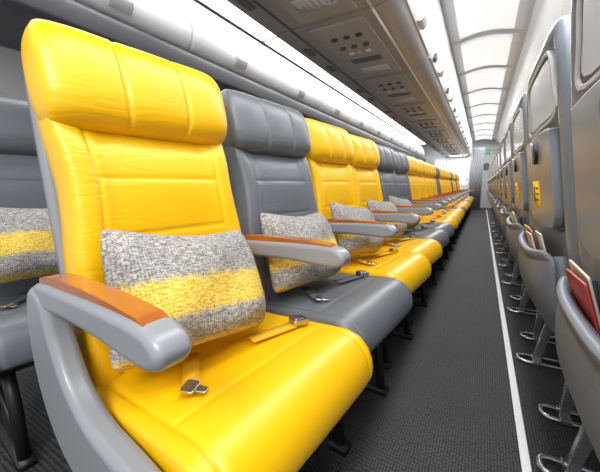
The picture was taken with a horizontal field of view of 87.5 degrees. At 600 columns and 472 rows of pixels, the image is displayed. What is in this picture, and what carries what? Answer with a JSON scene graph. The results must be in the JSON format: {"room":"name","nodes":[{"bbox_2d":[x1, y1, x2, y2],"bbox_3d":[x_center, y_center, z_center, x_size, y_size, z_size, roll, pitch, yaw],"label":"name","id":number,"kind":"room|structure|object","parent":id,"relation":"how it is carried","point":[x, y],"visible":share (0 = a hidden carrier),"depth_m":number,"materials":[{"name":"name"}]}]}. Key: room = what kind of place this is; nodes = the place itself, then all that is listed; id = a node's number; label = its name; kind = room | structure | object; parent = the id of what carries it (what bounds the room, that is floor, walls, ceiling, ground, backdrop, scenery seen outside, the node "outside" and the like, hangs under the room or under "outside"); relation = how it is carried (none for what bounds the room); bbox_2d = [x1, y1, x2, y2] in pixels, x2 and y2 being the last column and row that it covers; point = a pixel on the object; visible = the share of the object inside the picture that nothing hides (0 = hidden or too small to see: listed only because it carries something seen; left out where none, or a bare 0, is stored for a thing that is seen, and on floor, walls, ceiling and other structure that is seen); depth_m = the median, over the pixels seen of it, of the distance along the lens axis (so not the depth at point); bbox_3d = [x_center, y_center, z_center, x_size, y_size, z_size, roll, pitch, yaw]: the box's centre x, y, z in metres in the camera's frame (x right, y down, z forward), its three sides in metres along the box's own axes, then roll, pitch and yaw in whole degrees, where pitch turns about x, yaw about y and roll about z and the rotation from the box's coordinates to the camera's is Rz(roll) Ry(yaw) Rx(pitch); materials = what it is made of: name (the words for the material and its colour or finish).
{"room":"aircraft cabin","nodes":[
{"label":"aircraft cabin","id":0,"kind":"room"},
{"bbox_2d":[0,46,27,100],"bbox_3d":[0.999,-1.447,6.545,0.100,2.400,13.400,5,11,29],"label":"wall","id":1,"kind":"structure","parent":0,"point":[12,81],"depth_m":1.82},
{"bbox_2d":[74,0,191,50],"bbox_3d":[-1.245,-1.542,1.914,0.509,0.485,1.046,5,11,29],"label":"bin","id":2,"kind":"object","parent":1,"relation":"attached to","point":[168,21],"visible":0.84,"depth_m":2.03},
{"bbox_2d":[0,0,425,161],"bbox_3d":[1.253,-1.914,6.321,0.485,0.194,13.400,5,11,29],"label":"trim","id":3,"kind":"structure","parent":1,"relation":"attached to","point":[15,15],"depth_m":1.90,"materials":[{"name":"plastic"}]},
{"bbox_2d":[183,0,274,87],"bbox_3d":[-0.717,-1.691,2.821,0.509,0.485,1.046,5,11,29],"label":"bin","id":4,"kind":"object","parent":1,"relation":"attached to","point":[215,40],"visible":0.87,"depth_m":2.61,"materials":[{"name":"plastic"}]},
{"bbox_2d":[259,42,320,108],"bbox_3d":[-0.188,-1.839,3.728,0.509,0.485,1.046,5,11,29],"label":"bin","id":5,"kind":"object","parent":1,"relation":"attached to","point":[291,81],"visible":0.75,"depth_m":3.54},
{"bbox_2d":[309,74,350,122],"bbox_3d":[0.340,-1.988,4.635,0.509,0.485,1.046,5,11,29],"label":"bin","id":6,"kind":"object","parent":1,"relation":"attached to","point":[333,104],"visible":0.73,"depth_m":4.47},
{"bbox_2d":[342,95,370,131],"bbox_3d":[0.868,-2.136,5.542,0.509,0.485,1.046,5,11,29],"label":"bin","id":7,"kind":"object","parent":1,"relation":"attached to","point":[359,118],"visible":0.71,"depth_m":5.38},
{"bbox_2d":[361,107,385,138],"bbox_3d":[1.397,-2.285,6.448,0.509,0.485,1.046,5,11,29],"label":"bin","id":8,"kind":"object","parent":1,"relation":"attached to","point":[377,129],"visible":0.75,"depth_m":6.29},
{"bbox_2d":[378,118,396,144],"bbox_3d":[1.925,-2.433,7.355,0.509,0.485,1.046,5,11,29],"label":"bin","id":9,"kind":"object","parent":1,"relation":"attached to","point":[391,137],"visible":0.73,"depth_m":7.21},
{"bbox_2d":[392,127,405,148],"bbox_3d":[2.454,-2.582,8.262,0.509,0.485,1.046,5,11,29],"label":"bin","id":10,"kind":"object","parent":1,"relation":"attached to","point":[401,142],"visible":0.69,"depth_m":8.11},
{"bbox_2d":[400,132,413,151],"bbox_3d":[2.982,-2.730,9.169,0.509,0.485,1.046,5,11,29],"label":"bin","id":11,"kind":"object","parent":1,"relation":"attached to","point":[409,147],"visible":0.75,"depth_m":9.00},
{"bbox_2d":[408,137,418,154],"bbox_3d":[3.510,-2.879,10.076,0.509,0.485,1.046,5,11,29],"label":"bin","id":12,"kind":"object","parent":1,"relation":"attached to","point":[415,145],"visible":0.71,"depth_m":9.93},
{"bbox_2d":[0,208,599,471],"bbox_3d":[2.303,-0.014,5.377,3.900,0.050,14.500,5,11,29],"label":"floor","id":13,"kind":"structure","parent":0,"point":[448,405],"depth_m":1.27,"materials":[{"name":"carpet"}]},
{"bbox_2d":[0,96,58,471],"bbox_3d":[-0.911,0.078,1.106,0.614,1.149,0.551,7,11,35],"label":"seat","id":14,"kind":"object","parent":13,"relation":"on","point":[21,186],"visible":0.22,"depth_m":1.10,"materials":[{"name":"leather"}]},
{"bbox_2d":[0,295,33,371],"bbox_3d":[-0.849,0.248,1.119,0.496,0.122,0.502,7,11,35],"label":"seat cushion","id":15,"kind":"object","parent":14,"relation":"on","point":[15,344],"depth_m":0.85,"materials":[{"name":"grey leather"}]},
{"bbox_2d":[0,207,58,283],"bbox_3d":[-0.897,0.017,1.119,0.186,0.257,0.370,7,12,37],"label":"throw pillow","id":16,"kind":"object","parent":14,"relation":"on","point":[27,250],"visible":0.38,"depth_m":1.03,"materials":[{"name":"fabric"}]},
{"bbox_2d":[21,19,372,471],"bbox_3d":[-0.215,0.142,0.717,0.614,1.149,0.551,7,11,35],"label":"seat","id":17,"kind":"object","parent":13,"relation":"on","point":[127,138],"visible":0.84,"depth_m":0.61,"materials":[{"name":"yellow leather"}]},
{"bbox_2d":[100,230,265,370],"bbox_3d":[-0.222,0.117,0.692,0.187,0.282,0.381,8,12,39],"label":"throw pillow","id":18,"kind":"object","parent":17,"relation":"on","point":[210,284],"visible":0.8,"depth_m":0.62,"materials":[{"name":"fabric"}]},
{"bbox_2d":[96,312,372,471],"bbox_3d":[-0.153,0.311,0.730,0.496,0.122,0.502,7,11,35],"label":"seat cushion","id":19,"kind":"object","parent":17,"relation":"on","point":[264,397],"depth_m":0.57,"materials":[{"name":"yellow leather"}]},
{"bbox_2d":[220,89,412,456],"bbox_3d":[0.045,0.069,1.163,0.614,1.149,0.547,7,11,35],"label":"seat","id":20,"kind":"object","parent":13,"relation":"on","point":[266,145],"visible":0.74,"depth_m":1.07,"materials":[{"name":"grey leather"}]},
{"bbox_2d":[260,212,341,292],"bbox_3d":[0.028,0.046,1.123,0.181,0.272,0.373,7,12,38],"label":"throw pillow","id":21,"kind":"object","parent":20,"relation":"on","point":[285,274],"visible":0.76,"depth_m":1.01,"materials":[{"name":"fabric"}]},
{"bbox_2d":[265,273,412,352],"bbox_3d":[0.106,0.239,1.175,0.496,0.122,0.502,7,11,35],"label":"seat cushion","id":22,"kind":"object","parent":20,"relation":"on","point":[370,307],"depth_m":1.03,"materials":[{"name":"grey leather"}]},
{"bbox_2d":[305,118,430,369],"bbox_3d":[0.310,-0.006,1.617,0.614,1.149,0.547,7,11,35],"label":"seat","id":23,"kind":"object","parent":13,"relation":"on","point":[330,156],"visible":0.6,"depth_m":1.54,"materials":[{"name":"leather"}]},
{"bbox_2d":[330,202,383,254],"bbox_3d":[0.304,-0.031,1.593,0.185,0.289,0.384,8,12,39],"label":"throw pillow","id":24,"kind":"object","parent":23,"relation":"on","point":[354,244],"visible":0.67,"depth_m":1.49,"materials":[{"name":"fabric"}]},
{"bbox_2d":[338,252,430,293],"bbox_3d":[0.371,0.164,1.628,0.496,0.122,0.502,7,11,35],"label":"seat cushion","id":25,"kind":"object","parent":23,"relation":"on","point":[413,269],"depth_m":1.49,"materials":[{"name":"yellow leather"}]},
{"bbox_2d":[349,134,441,324],"bbox_3d":[0.576,-0.081,2.074,0.614,1.149,0.547,7,11,35],"label":"seat","id":26,"kind":"object","parent":13,"relation":"on","point":[366,159],"visible":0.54,"depth_m":2.02,"materials":[{"name":"leather"}]},
{"bbox_2d":[367,199,406,238],"bbox_3d":[0.583,-0.108,2.068,0.187,0.272,0.376,7,12,38],"label":"throw pillow","id":27,"kind":"object","parent":26,"relation":"on","point":[371,204],"visible":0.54,"depth_m":2.00,"materials":[{"name":"fabric"}]},
{"bbox_2d":[377,238,441,264],"bbox_3d":[0.637,0.089,2.086,0.496,0.122,0.502,7,11,35],"label":"seat cushion","id":28,"kind":"object","parent":26,"relation":"on","point":[431,249],"depth_m":1.96,"materials":[{"name":"yellow leather"}]},
{"bbox_2d":[376,144,449,296],"bbox_3d":[0.843,-0.156,2.532,0.614,1.149,0.547,7,11,35],"label":"seat","id":29,"kind":"object","parent":13,"relation":"on","point":[386,168],"visible":0.45,"depth_m":2.50,"materials":[{"name":"leather"}]},
{"bbox_2d":[389,196,419,228],"bbox_3d":[0.849,-0.183,2.525,0.187,0.282,0.381,8,12,39],"label":"throw pillow","id":30,"kind":"object","parent":29,"relation":"on","point":[397,201],"visible":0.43,"depth_m":2.45,"materials":[{"name":"fabric"}]},
{"bbox_2d":[393,229,449,247],"bbox_3d":[0.904,0.015,2.543,0.496,0.122,0.502,7,11,35],"label":"seat cushion","id":31,"kind":"object","parent":29,"relation":"on","point":[439,235],"depth_m":2.42,"materials":[{"name":"grey leather"}]},
{"bbox_2d":[394,151,453,277],"bbox_3d":[1.110,-0.231,2.990,0.614,1.149,0.547,7,11,35],"label":"seat","id":32,"kind":"object","parent":13,"relation":"on","point":[403,166],"visible":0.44,"depth_m":2.98,"materials":[{"name":"leather"}]},
{"bbox_2d":[407,223,453,237],"bbox_3d":[1.171,-0.060,3.001,0.496,0.122,0.502,7,11,35],"label":"seat cushion","id":33,"kind":"object","parent":32,"relation":"on","point":[447,227],"depth_m":2.88,"materials":[{"name":"grey leather"}]},
{"bbox_2d":[407,155,457,264],"bbox_3d":[1.377,-0.305,3.447,0.614,1.149,0.547,7,11,35],"label":"seat","id":34,"kind":"object","parent":13,"relation":"on","point":[414,168],"visible":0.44,"depth_m":3.45,"materials":[{"name":"yellow leather"}]},
{"bbox_2d":[419,218,457,229],"bbox_3d":[1.437,-0.135,3.459,0.496,0.122,0.502,7,11,35],"label":"seat cushion","id":35,"kind":"object","parent":34,"relation":"on","point":[452,221],"depth_m":3.34,"materials":[{"name":"yellow leather"}]},
{"bbox_2d":[416,159,460,254],"bbox_3d":[1.643,-0.380,3.905,0.614,1.149,0.547,7,11,35],"label":"seat","id":36,"kind":"object","parent":13,"relation":"on","point":[422,169],"visible":0.3,"depth_m":3.92,"materials":[{"name":"yellow leather"}]},
{"bbox_2d":[423,214,460,223],"bbox_3d":[1.704,-0.210,3.916,0.496,0.122,0.502,7,11,35],"label":"seat cushion","id":37,"kind":"object","parent":36,"relation":"on","point":[455,216],"depth_m":3.80,"materials":[{"name":"yellow leather"}]},
{"bbox_2d":[424,162,462,247],"bbox_3d":[1.910,-0.455,4.363,0.614,1.149,0.547,7,11,35],"label":"seat","id":38,"kind":"object","parent":13,"relation":"on","point":[428,173],"visible":0.34,"depth_m":4.38,"materials":[{"name":"yellow leather"}]},
{"bbox_2d":[432,211,462,219],"bbox_3d":[1.971,-0.285,4.374,0.496,0.122,0.502,7,11,35],"label":"seat cushion","id":39,"kind":"object","parent":38,"relation":"on","point":[458,213],"depth_m":4.26,"materials":[{"name":"yellow leather"}]},
{"bbox_2d":[430,164,464,237],"bbox_3d":[2.176,-0.530,4.821,0.614,1.149,0.547,7,11,35],"label":"seat","id":40,"kind":"object","parent":13,"relation":"on","point":[433,181],"visible":0.3,"depth_m":4.84,"materials":[{"name":"yellow leather"}]},
{"bbox_2d":[435,208,464,216],"bbox_3d":[2.237,-0.360,4.832,0.496,0.122,0.502,7,11,35],"label":"seat cushion","id":41,"kind":"object","parent":40,"relation":"on","point":[458,209],"depth_m":4.72,"materials":[{"name":"yellow leather"}]},
{"bbox_2d":[434,166,466,233],"bbox_3d":[2.443,-0.605,5.278,0.614,1.149,0.547,7,11,35],"label":"seat","id":42,"kind":"object","parent":13,"relation":"on","point":[437,176],"visible":0.28,"depth_m":5.33,"materials":[{"name":"grey leather"}]},
{"bbox_2d":[442,206,466,213],"bbox_3d":[2.504,-0.435,5.290,0.496,0.122,0.502,7,11,35],"label":"seat cushion","id":43,"kind":"object","parent":42,"relation":"on","point":[460,207],"depth_m":5.21,"materials":[{"name":"yellow leather"}]},
{"bbox_2d":[434,158,471,196],"bbox_3d":[5.435,-1.872,11.264,1.160,1.715,0.584,5,11,29],"label":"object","id":44,"kind":"object","parent":13,"relation":"on","point":[461,167],"visible":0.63,"depth_m":10.85,"materials":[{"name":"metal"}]},
{"bbox_2d":[438,167,467,229],"bbox_3d":[2.710,-0.680,5.736,0.614,1.149,0.547,7,11,35],"label":"seat","id":45,"kind":"object","parent":13,"relation":"on","point":[440,169],"visible":0.21,"depth_m":5.76,"materials":[{"name":"yellow leather"}]},
{"bbox_2d":[443,205,467,210],"bbox_3d":[2.771,-0.510,5.747,0.496,0.122,0.502,7,11,35],"label":"seat cushion","id":46,"kind":"object","parent":45,"relation":"on","point":[465,206],"depth_m":5.62,"materials":[{"name":"yellow leather"}]},
{"bbox_2d":[442,169,468,226],"bbox_3d":[2.977,-0.755,6.194,0.614,1.149,0.547,7,11,35],"label":"seat","id":47,"kind":"object","parent":13,"relation":"on","point":[444,171],"visible":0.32,"depth_m":6.27,"materials":[{"name":"yellow leather"}]},
{"bbox_2d":[448,203,468,208],"bbox_3d":[3.038,-0.585,6.205,0.496,0.122,0.502,7,11,35],"label":"seat cushion","id":48,"kind":"object","parent":47,"relation":"on","point":[454,203],"depth_m":6.15,"materials":[{"name":"yellow leather"}]},
{"bbox_2d":[445,170,469,223],"bbox_3d":[3.243,-0.830,6.651,0.614,1.149,0.547,7,11,35],"label":"seat","id":49,"kind":"object","parent":13,"relation":"on","point":[447,174],"visible":0.24,"depth_m":6.68,"materials":[{"name":"yellow leather"}]},
{"bbox_2d":[447,171,470,220],"bbox_3d":[3.510,-0.905,7.109,0.614,1.149,0.547,7,11,35],"label":"seat","id":50,"kind":"object","parent":13,"relation":"on","point":[449,178],"visible":0.2,"depth_m":7.20,"materials":[{"name":"yellow leather"}]},
{"bbox_2d":[450,172,470,218],"bbox_3d":[3.777,-0.980,7.567,0.614,1.149,0.547,7,11,35],"label":"seat","id":51,"kind":"object","parent":13,"relation":"on","point":[450,172],"visible":0.2,"depth_m":7.64,"materials":[{"name":"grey leather"}]},
{"bbox_2d":[469,147,484,209],"bbox_3d":[5.820,-1.875,10.335,0.340,2.020,0.047,5,11,29],"label":"curtain","id":52,"kind":"object","parent":13,"relation":"on","point":[478,153],"visible":0.92,"depth_m":10.31,"materials":[{"name":"fabric"}]},
{"bbox_2d":[489,164,501,232],"bbox_3d":[3.694,-0.682,5.527,0.641,1.215,0.620,5,11,29],"label":"seat","id":53,"kind":"object","parent":13,"relation":"on","point":[498,226],"visible":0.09,"depth_m":5.55,"materials":[{"name":"grey plastic"}]},
{"bbox_2d":[490,161,504,237],"bbox_3d":[3.355,-0.587,4.945,0.641,1.215,0.620,5,11,29],"label":"seat","id":54,"kind":"object","parent":13,"relation":"on","point":[499,234],"visible":0.12,"depth_m":4.97,"materials":[{"name":"grey plastic"}]},
{"bbox_2d":[491,157,504,244],"bbox_3d":[3.016,-0.491,4.363,0.641,1.215,0.620,5,11,29],"label":"seat","id":55,"kind":"object","parent":13,"relation":"on","point":[493,197],"visible":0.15,"depth_m":4.38,"materials":[{"name":"grey plastic"}]},
{"bbox_2d":[492,153,508,254],"bbox_3d":[2.677,-0.396,3.781,0.641,1.215,0.620,5,11,29],"label":"seat","id":56,"kind":"object","parent":13,"relation":"on","point":[504,248],"visible":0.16,"depth_m":3.80,"materials":[{"name":"grey plastic"}]},
{"bbox_2d":[495,173,498,194],"bbox_3d":[2.446,-0.651,3.874,0.089,0.286,0.486,5,11,29],"label":"tray","id":57,"kind":"object","parent":56,"relation":"on","point":[496,178],"depth_m":3.76,"materials":[{"name":"black plastic"}]},
{"bbox_2d":[494,146,514,266],"bbox_3d":[2.338,-0.301,3.200,0.641,1.215,0.620,5,11,29],"label":"seat","id":58,"kind":"object","parent":13,"relation":"on","point":[508,260],"visible":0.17,"depth_m":3.22,"materials":[{"name":"grey plastic"}]},
{"bbox_2d":[497,170,501,195],"bbox_3d":[2.107,-0.556,3.293,0.089,0.286,0.486,5,11,29],"label":"tray","id":59,"kind":"object","parent":58,"relation":"on","point":[498,172],"depth_m":3.18,"materials":[{"name":"black plastic"}]},
{"bbox_2d":[486,210,531,471],"bbox_3d":[3.072,0.012,5.050,0.024,0.004,12.700,5,11,29],"label":"floor stripe","id":60,"kind":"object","parent":13,"relation":"on","point":[522,443],"depth_m":1.29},
{"bbox_2d":[496,137,522,285],"bbox_3d":[1.999,-0.205,2.618,0.641,1.215,0.620,5,11,29],"label":"seat","id":61,"kind":"object","parent":13,"relation":"on","point":[514,275],"visible":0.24,"depth_m":2.63,"materials":[{"name":"grey plastic"}]},
{"bbox_2d":[500,167,506,198],"bbox_3d":[1.768,-0.461,2.711,0.089,0.286,0.486,5,11,29],"label":"tray","id":62,"kind":"object","parent":61,"relation":"on","point":[502,173],"depth_m":2.58,"materials":[{"name":"black plastic"}]},
{"bbox_2d":[500,122,536,315],"bbox_3d":[1.660,-0.110,2.036,0.641,1.215,0.620,5,11,29],"label":"seat","id":63,"kind":"object","parent":13,"relation":"on","point":[523,297],"visible":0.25,"depth_m":2.05,"materials":[{"name":"grey plastic"}]},
{"bbox_2d":[504,160,514,203],"bbox_3d":[1.429,-0.365,2.129,0.089,0.286,0.486,5,11,29],"label":"tray","id":64,"kind":"object","parent":63,"relation":"on","point":[508,166],"depth_m":2.01,"materials":[{"name":"grey plastic"}]},
{"bbox_2d":[506,92,561,370],"bbox_3d":[1.321,-0.015,1.454,0.641,1.215,0.620,5,11,29],"label":"seat","id":65,"kind":"object","parent":13,"relation":"on","point":[519,118],"visible":0.35,"depth_m":1.46,"materials":[{"name":"grey plastic"}]},
{"bbox_2d":[512,149,528,211],"bbox_3d":[1.090,-0.270,1.547,0.089,0.286,0.486,5,11,29],"label":"tray","id":66,"kind":"object","parent":65,"relation":"on","point":[518,161],"depth_m":1.43,"materials":[{"name":"grey plastic"}]},
{"bbox_2d":[518,13,598,471],"bbox_3d":[0.982,0.080,0.873,0.641,1.215,0.620,5,11,29],"label":"seat","id":67,"kind":"object","parent":13,"relation":"on","point":[550,163],"visible":0.64,"depth_m":0.83,"materials":[{"name":"grey plastic"}]},
{"bbox_2d":[526,231,535,248],"bbox_3d":[0.732,0.076,0.971,0.058,0.179,0.130,5,11,29],"label":"magazine","id":68,"kind":"object","parent":67,"relation":"in","point":[529,235],"visible":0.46,"depth_m":0.95,"materials":[{"name":"beige paper"}]},
{"bbox_2d":[535,230,545,250],"bbox_3d":[0.715,0.076,0.911,0.057,0.176,0.115,5,11,29],"label":"leaflet","id":69,"kind":"object","parent":67,"relation":"in","point":[539,237],"visible":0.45,"depth_m":0.90,"materials":[{"name":"white paper"}]},
{"bbox_2d":[526,122,564,231],"bbox_3d":[0.751,-0.175,0.966,0.089,0.286,0.486,5,11,29],"label":"tray","id":70,"kind":"object","parent":67,"relation":"on","point":[543,151],"depth_m":0.84,"materials":[{"name":"grey plastic"}]},
{"bbox_2d":[555,0,599,461],"bbox_3d":[0.643,0.176,0.291,0.641,1.215,0.620,5,11,29],"label":"seat","id":71,"kind":"object","parent":13,"relation":"on","point":[577,341],"visible":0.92,"depth_m":0.49,"materials":[{"name":"grey leather"}]},
{"bbox_2d":[565,268,599,334],"bbox_3d":[0.461,0.150,0.498,0.058,0.177,0.127,5,11,29],"label":"magazine","id":72,"kind":"object","parent":71,"relation":"in","point":[579,288],"visible":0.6,"depth_m":0.48,"materials":[{"name":"red paper"}]},
{"bbox_2d":[568,259,599,329],"bbox_3d":[0.482,0.138,0.519,0.057,0.176,0.125,5,11,29],"label":"magazine","id":73,"kind":"object","parent":71,"relation":"in","point":[575,268],"visible":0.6,"depth_m":0.47,"materials":[{"name":"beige paper"}]},
{"bbox_2d":[570,80,599,260],"bbox_3d":[0.412,-0.080,0.384,0.089,0.286,0.486,5,11,29],"label":"tray","id":74,"kind":"object","parent":71,"relation":"on","point":[585,115],"depth_m":0.51,"materials":[{"name":"grey plastic"}]},
{"bbox_2d":[194,0,535,145],"bbox_3d":[2.195,-2.446,5.685,2.698,0.090,13.400,5,11,29],"label":"ceiling","id":75,"kind":"structure","parent":0,"point":[525,8],"depth_m":3.43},
{"bbox_2d":[198,0,276,40],"bbox_3d":[-0.497,-1.905,2.654,0.380,0.038,1.040,5,11,29],"label":"recessed light","id":76,"kind":"object","parent":75,"relation":"in","point":[224,8],"visible":0.51,"depth_m":2.74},
{"bbox_2d":[262,37,322,72],"bbox_3d":[0.032,-2.054,3.561,0.380,0.038,1.040,5,11,29],"label":"recessed light","id":77,"kind":"object","parent":75,"relation":"in","point":[277,44],"visible":0.44,"depth_m":3.49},
{"bbox_2d":[227,0,384,33],"bbox_3d":[-0.108,-1.403,1.278,0.909,0.564,1.052,5,11,29],"label":"bin","id":78,"kind":"object","parent":75,"relation":"attached to","point":[276,16],"visible":1,"depth_m":1.66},
{"bbox_2d":[290,0,337,13],"bbox_3d":[0.070,-1.177,1.578,0.220,0.007,0.120,5,11,29],"label":"speaker grille","id":79,"kind":"object","parent":78,"relation":"attached to","point":[299,6],"depth_m":1.60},
{"bbox_2d":[311,70,352,92],"bbox_3d":[0.560,-2.202,4.468,0.380,0.038,1.040,5,11,29],"label":"recessed light","id":80,"kind":"object","parent":75,"relation":"in","point":[324,76],"visible":0.52,"depth_m":4.41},
{"bbox_2d":[272,0,437,81],"bbox_3d":[0.420,-1.551,2.185,0.909,0.564,1.052,5,11,29],"label":"bin","id":81,"kind":"object","parent":75,"relation":"attached to","point":[391,36],"visible":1,"depth_m":2.05,"materials":[{"name":"plastic"}]},
{"bbox_2d":[360,64,390,73],"bbox_3d":[0.599,-1.325,2.485,0.220,0.007,0.120,5,11,29],"label":"speaker grille","id":82,"kind":"object","parent":81,"relation":"attached to","point":[378,67],"depth_m":2.47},
{"bbox_2d":[342,92,372,106],"bbox_3d":[1.088,-2.350,5.375,0.380,0.038,1.040,5,11,29],"label":"recessed light","id":83,"kind":"object","parent":75,"relation":"in","point":[353,96],"visible":0.46,"depth_m":5.34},
{"bbox_2d":[364,106,387,117],"bbox_3d":[1.617,-2.499,6.282,0.380,0.038,1.040,5,11,29],"label":"recessed light","id":84,"kind":"object","parent":75,"relation":"in","point":[372,109],"visible":0.41,"depth_m":6.21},
{"bbox_2d":[379,117,398,125],"bbox_3d":[2.145,-2.647,7.189,0.380,0.038,1.040,5,11,29],"label":"recessed light","id":85,"kind":"object","parent":75,"relation":"in","point":[388,120],"visible":0.37,"depth_m":7.14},
{"bbox_2d":[339,0,450,106],"bbox_3d":[0.949,-1.700,3.092,0.909,0.564,1.052,5,11,29],"label":"bin","id":86,"kind":"object","parent":75,"relation":"attached to","point":[426,82],"visible":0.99,"depth_m":2.92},
{"bbox_2d":[393,97,415,101],"bbox_3d":[1.127,-1.474,3.392,0.220,0.007,0.120,5,11,29],"label":"speaker grille","id":87,"kind":"object","parent":86,"relation":"attached to","point":[404,99],"depth_m":3.37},
{"bbox_2d":[374,49,456,121],"bbox_3d":[1.477,-1.848,3.999,0.909,0.564,1.052,5,11,29],"label":"bin","id":88,"kind":"object","parent":75,"relation":"attached to","point":[442,106],"visible":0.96,"depth_m":3.83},
{"bbox_2d":[396,78,461,131],"bbox_3d":[2.005,-1.997,4.905,0.909,0.564,1.052,5,11,29],"label":"bin","id":89,"kind":"object","parent":75,"relation":"attached to","point":[450,121],"visible":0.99,"depth_m":4.77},
{"bbox_2d":[410,99,464,138],"bbox_3d":[2.534,-2.145,5.812,0.909,0.564,1.052,5,11,29],"label":"bin","id":90,"kind":"object","parent":75,"relation":"attached to","point":[454,132],"visible":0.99,"depth_m":5.67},
{"bbox_2d":[420,111,466,144],"bbox_3d":[3.062,-2.294,6.719,0.909,0.564,1.052,5,11,29],"label":"bin","id":91,"kind":"object","parent":75,"relation":"attached to","point":[453,140],"visible":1,"depth_m":6.61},
{"bbox_2d":[428,120,468,148],"bbox_3d":[3.591,-2.442,7.626,0.909,0.564,1.052,5,11,29],"label":"bin","id":92,"kind":"object","parent":75,"relation":"attached to","point":[463,143],"visible":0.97,"depth_m":7.51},
{"bbox_2d":[434,129,470,152],"bbox_3d":[4.119,-2.591,8.533,0.909,0.564,1.052,5,11,29],"label":"bin","id":93,"kind":"object","parent":75,"relation":"attached to","point":[466,146],"visible":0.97,"depth_m":8.43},
{"bbox_2d":[439,134,471,155],"bbox_3d":[4.647,-2.739,9.440,0.909,0.564,1.052,5,11,29],"label":"bin","id":94,"kind":"object","parent":75,"relation":"attached to","point":[469,147],"visible":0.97,"depth_m":9.37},
{"bbox_2d":[443,140,472,157],"bbox_3d":[5.176,-2.888,10.346,0.909,0.564,1.052,5,11,29],"label":"bin","id":95,"kind":"object","parent":75,"relation":"attached to","point":[470,151],"visible":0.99,"depth_m":10.23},
{"bbox_2d":[469,122,498,130],"bbox_3d":[4.749,-2.809,8.082,0.648,0.072,0.970,5,11,29],"label":"ceiling light","id":96,"kind":"object","parent":75,"relation":"attached to","point":[486,125],"visible":0.91,"depth_m":7.96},
{"bbox_2d":[474,123,494,130],"bbox_3d":[4.772,-2.827,8.130,0.456,0.051,0.860,5,11,29],"label":"diffuser","id":97,"kind":"object","parent":96,"relation":"attached to","point":[485,125],"depth_m":8.06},
{"bbox_2d":[467,114,501,124],"bbox_3d":[4.221,-2.660,7.175,0.648,0.072,0.970,5,11,29],"label":"ceiling light","id":98,"kind":"object","parent":75,"relation":"attached to","point":[490,118],"visible":0.98,"depth_m":7.08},
{"bbox_2d":[472,115,495,124],"bbox_3d":[4.244,-2.679,7.223,0.456,0.051,0.860,5,11,29],"label":"diffuser","id":99,"kind":"object","parent":98,"relation":"attached to","point":[484,118],"depth_m":7.13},
{"bbox_2d":[471,129,497,135],"bbox_3d":[5.278,-2.957,8.989,0.648,0.072,0.970,5,11,29],"label":"ceiling light","id":100,"kind":"object","parent":75,"relation":"attached to","point":[482,131],"visible":0.96,"depth_m":8.87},
{"bbox_2d":[474,130,492,135],"bbox_3d":[5.301,-2.976,9.037,0.456,0.051,0.860,5,11,29],"label":"diffuser","id":101,"kind":"object","parent":100,"relation":"attached to","point":[481,132],"depth_m":8.99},
{"bbox_2d":[465,103,504,116],"bbox_3d":[3.692,-2.512,6.268,0.648,0.072,0.970,5,11,29],"label":"ceiling light","id":102,"kind":"object","parent":75,"relation":"attached to","point":[489,108],"visible":0.99,"depth_m":6.17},
{"bbox_2d":[471,104,497,116],"bbox_3d":[3.716,-2.530,6.316,0.456,0.051,0.860,5,11,29],"label":"diffuser","id":103,"kind":"object","parent":102,"relation":"attached to","point":[488,108],"depth_m":6.24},
{"bbox_2d":[474,134,495,139],"bbox_3d":[5.806,-3.106,9.896,0.648,0.072,0.970,5,11,29],"label":"ceiling light","id":104,"kind":"object","parent":75,"relation":"attached to","point":[485,136],"visible":0.79,"depth_m":9.77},
{"bbox_2d":[475,135,491,139],"bbox_3d":[5.829,-3.124,9.943,0.456,0.051,0.860,5,11,29],"label":"diffuser","id":105,"kind":"object","parent":104,"relation":"attached to","point":[481,136],"depth_m":9.84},
{"bbox_2d":[462,88,508,105],"bbox_3d":[3.164,-2.363,5.361,0.648,0.072,0.970,5,11,29],"label":"ceiling light","id":106,"kind":"object","parent":75,"relation":"attached to","point":[485,96],"visible":0.99,"depth_m":5.28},
{"bbox_2d":[469,90,500,105],"bbox_3d":[3.187,-2.382,5.409,0.456,0.051,0.860,5,11,29],"label":"diffuser","id":107,"kind":"object","parent":106,"relation":"attached to","point":[485,96],"depth_m":5.34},
{"bbox_2d":[454,0,519,38],"bbox_3d":[1.579,-1.918,2.641,0.648,0.072,0.970,5,11,29],"label":"ceiling light","id":108,"kind":"object","parent":75,"relation":"attached to","point":[473,16],"visible":1,"depth_m":2.75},
{"bbox_2d":[458,66,515,91],"bbox_3d":[2.636,-2.215,4.455,0.648,0.072,0.970,5,11,29],"label":"ceiling light","id":109,"kind":"object","parent":75,"relation":"attached to","point":[486,78],"visible":1,"depth_m":4.38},
{"bbox_2d":[466,69,505,91],"bbox_3d":[2.659,-2.233,4.502,0.456,0.051,0.860,5,11,29],"label":"diffuser","id":110,"kind":"object","parent":109,"relation":"attached to","point":[486,78],"depth_m":4.43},
{"bbox_2d":[451,30,525,70],"bbox_3d":[2.107,-2.066,3.548,0.648,0.072,0.970,5,11,29],"label":"ceiling light","id":111,"kind":"object","parent":75,"relation":"attached to","point":[492,50],"visible":1,"depth_m":3.46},
{"bbox_2d":[461,35,511,70],"bbox_3d":[2.130,-2.085,3.596,0.456,0.051,0.860,5,11,29],"label":"diffuser","id":112,"kind":"object","parent":111,"relation":"attached to","point":[492,50],"depth_m":3.51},
{"bbox_2d":[422,141,499,188],"bbox_3d":[5.929,-2.292,11.395,3.900,2.500,0.050,5,11,29],"label":"wall","id":113,"kind":"structure","parent":0,"point":[430,155],"depth_m":11.44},
{"bbox_2d":[480,152,496,207],"bbox_3d":[6.521,-1.961,11.048,0.620,1.940,0.043,5,11,29],"label":"door","id":114,"kind":"structure","parent":113,"relation":"in","point":[488,158],"depth_m":11.05,"materials":[{"name":"metal"}]},
{"bbox_2d":[495,0,571,144],"bbox_3d":[3.752,-1.139,4.992,0.910,2.295,13.400,5,11,29],"label":"wall","id":115,"kind":"structure","parent":0,"point":[545,13],"depth_m":3.18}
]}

